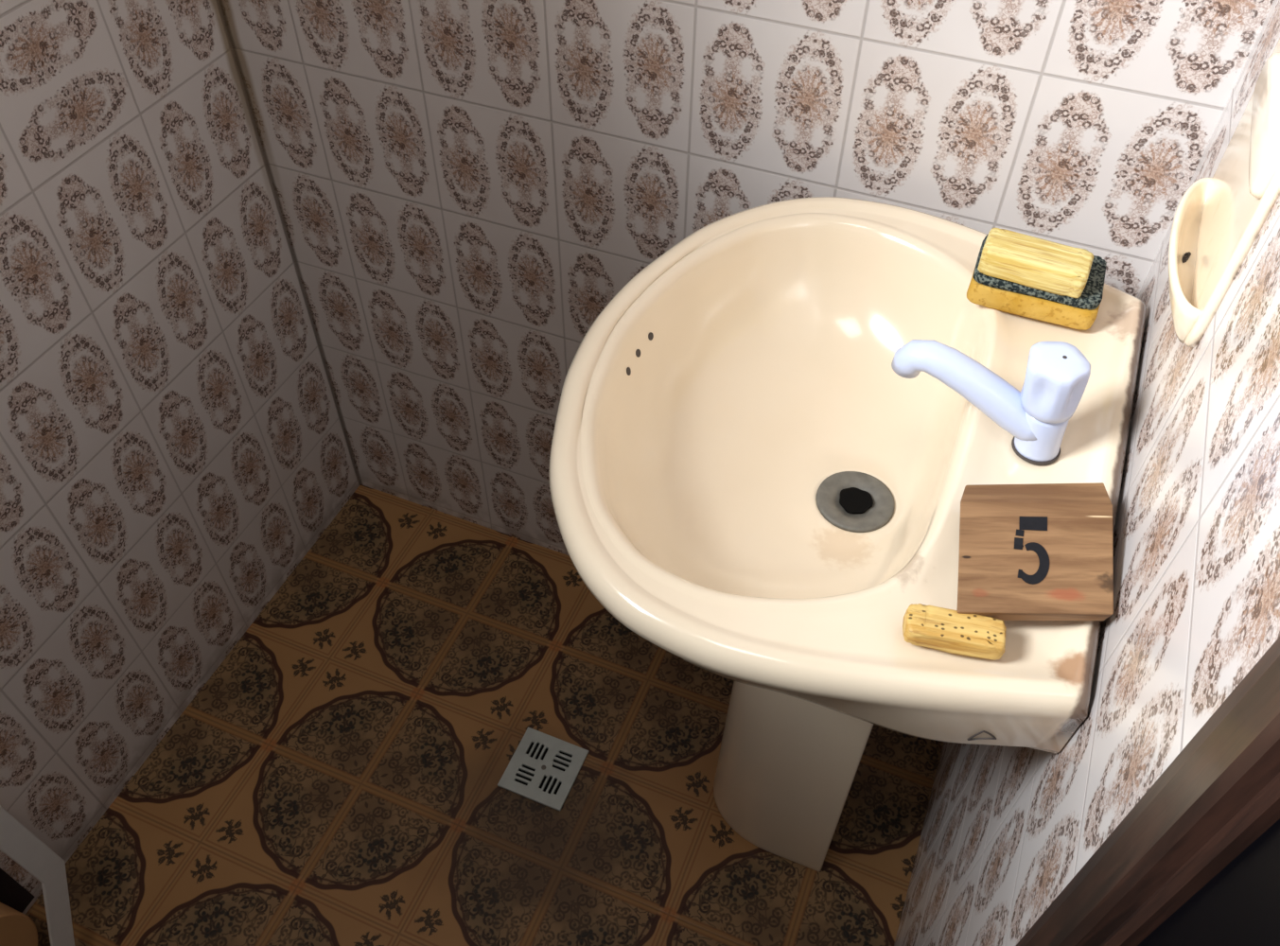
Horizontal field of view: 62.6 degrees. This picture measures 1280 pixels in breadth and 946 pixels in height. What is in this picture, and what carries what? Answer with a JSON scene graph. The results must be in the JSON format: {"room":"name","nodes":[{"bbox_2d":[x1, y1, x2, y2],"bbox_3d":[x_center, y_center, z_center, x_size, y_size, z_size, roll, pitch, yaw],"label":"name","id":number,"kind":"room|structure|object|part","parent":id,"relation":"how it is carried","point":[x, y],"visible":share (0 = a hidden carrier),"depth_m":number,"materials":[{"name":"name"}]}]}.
{"room":"bathroom","nodes":[
{"label":"bathroom","id":0,"kind":"room"},
{"bbox_2d":[0,0,360,914],"bbox_3d":[-0.812,-0.161,0.323,0.060,2.350,1.750,18,51,14],"label":"wall","id":1,"kind":"structure","parent":0,"point":[174,445],"depth_m":1.20,"materials":[{"name":"tile"}]},
{"bbox_2d":[0,805,74,945],"bbox_3d":[-0.717,0.479,1.081,0.115,0.332,0.226,18,51,14],"label":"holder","id":2,"kind":"object","parent":1,"relation":"attached to","point":[17,842],"visible":1,"depth_m":1.13,"materials":[{"name":"grey metal"}]},
{"bbox_3d":[-0.765,0.471,1.106,0.008,0.300,0.172,18,51,14],"label":"panel","id":3,"kind":"part","parent":2,"relation":"part of","materials":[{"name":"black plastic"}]},
{"bbox_2d":[25,484,943,945],"bbox_3d":[-0.329,0.763,1.114,1.102,0.050,1.810,18,51,14],"label":"floor","id":4,"kind":"structure","parent":0,"point":[334,780],"depth_m":1.38,"materials":[{"name":"tile"}]},
{"bbox_2d":[497,727,588,811],"bbox_3d":[-0.128,0.393,1.404,0.091,0.006,0.091,18,51,14],"label":"floor drain","id":5,"kind":"object","parent":4,"relation":"on","point":[543,768],"visible":1,"depth_m":1.40,"materials":[{"name":"grey metal"}]},
{"bbox_2d":[713,681,873,871],"bbox_3d":[0.178,0.228,1.151,0.164,0.609,0.138,18,51,14],"label":"pedestal","id":6,"kind":"object","parent":4,"relation":"on","point":[787,765],"visible":0.44,"depth_m":1.19,"materials":[{"name":"beige ceramic"}]},
{"bbox_2d":[219,0,1273,555],"bbox_3d":[0.015,-0.635,0.749,1.102,2.350,0.060,18,51,14],"label":"wall","id":7,"kind":"structure","parent":0,"point":[463,188],"depth_m":1.06,"materials":[{"name":"tile"}]},
{"bbox_2d":[894,0,1279,945],"bbox_3d":[0.370,-0.253,0.417,0.060,2.350,0.604,18,51,14],"label":"wall","id":8,"kind":"structure","parent":0,"point":[1196,543],"depth_m":0.59,"materials":[{"name":"tile"}]},
{"bbox_2d":[548,196,1146,753],"bbox_3d":[0.151,-0.013,0.849,0.414,0.156,0.510,18,51,14],"label":"basin","id":9,"kind":"object","parent":8,"relation":"attached to","point":[743,473],"visible":0.93,"depth_m":0.84,"materials":[{"name":"beige ceramic"}]},
{"bbox_2d":[902,603,1006,660],"bbox_3d":[0.191,0.097,0.642,0.060,0.016,0.024,10,49,8],"label":"cork","id":10,"kind":"object","parent":9,"relation":"on","point":[943,629],"visible":1,"depth_m":0.64,"materials":[{"name":"beige wood"}]},
{"bbox_2d":[891,339,1090,465],"bbox_3d":[0.242,-0.061,0.742,0.131,0.084,0.042,18,51,14],"label":"tap","id":11,"kind":"object","parent":9,"relation":"on","point":[1037,416],"visible":1,"depth_m":0.73,"materials":[{"name":"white plastic"}]},
{"bbox_3d":[0.232,-0.060,0.745,0.112,0.059,0.029,18,51,14],"label":"spout","id":12,"kind":"part","parent":11,"relation":"part of","materials":[{"name":"white plastic"}]},
{"bbox_2d":[1014,412,1069,461],"bbox_3d":[0.284,-0.032,0.747,0.036,0.040,0.033,18,51,14],"label":"base","id":13,"kind":"object","parent":11,"relation":"on","point":[1038,436],"depth_m":0.73,"materials":[{"name":"white plastic"}]},
{"bbox_3d":[0.281,-0.062,0.717,0.042,0.044,0.042,18,51,14],"label":"knob","id":14,"kind":"part","parent":11,"relation":"part of","materials":[{"name":"white plastic"}]},
{"bbox_2d":[956,482,1113,620],"bbox_3d":[0.252,0.049,0.674,0.095,0.023,0.121,9,49,8],"label":"wooden block","id":15,"kind":"object","parent":9,"relation":"on","point":[1031,552],"visible":1,"depth_m":0.66,"materials":[{"name":"brown wood"}]},
{"bbox_2d":[966,234,1106,330],"bbox_3d":[0.324,-0.157,0.859,0.102,0.031,0.067,18,51,14],"label":"sponge","id":16,"kind":"object","parent":9,"relation":"on","point":[1080,313],"visible":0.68,"depth_m":0.84,"materials":[{"name":"yellow plastic"}]},
{"bbox_2d":[977,227,1093,298],"bbox_3d":[0.313,-0.167,0.833,0.083,0.023,0.040,18,51,14],"label":"soap bar","id":17,"kind":"object","parent":16,"relation":"on","point":[1023,259],"visible":1,"depth_m":0.82,"materials":[{"name":"yellow wax"}]},
{"bbox_2d":[1016,636,1279,945],"bbox_3d":[0.207,0.072,0.322,0.044,2.060,0.086,18,51,14],"label":"trim","id":18,"kind":"structure","parent":8,"relation":"attached to","point":[1220,793],"depth_m":0.35,"materials":[{"name":"brown wood"}]},
{"bbox_2d":[1168,37,1279,348],"bbox_3d":[0.365,-0.183,0.660,0.028,0.152,0.172,18,51,14],"label":"soap dish","id":19,"kind":"object","parent":8,"relation":"attached to","point":[1218,220],"visible":1,"depth_m":0.65,"materials":[{"name":"ceramic"}]},
{"bbox_2d":[1168,177,1213,343],"bbox_3d":[0.362,-0.145,0.705,0.024,0.032,0.160,18,51,14],"label":"tray","id":20,"kind":"object","parent":19,"relation":"on","point":[1191,240],"depth_m":0.69,"materials":[{"name":"ceramic"}]},
{"bbox_3d":[-0.127,0.649,-0.381,0.060,2.350,0.290,18,51,14],"label":"wall","id":21,"kind":"structure","parent":0,"visible":0},
{"bbox_2d":[1137,818,1279,945],"bbox_3d":[0.060,0.373,0.056,0.058,2.060,0.770,18,51,14],"label":"door","id":22,"kind":"structure","parent":21,"relation":"in","point":[1239,905],"depth_m":0.31,"materials":[{"name":"black"}]}
]}

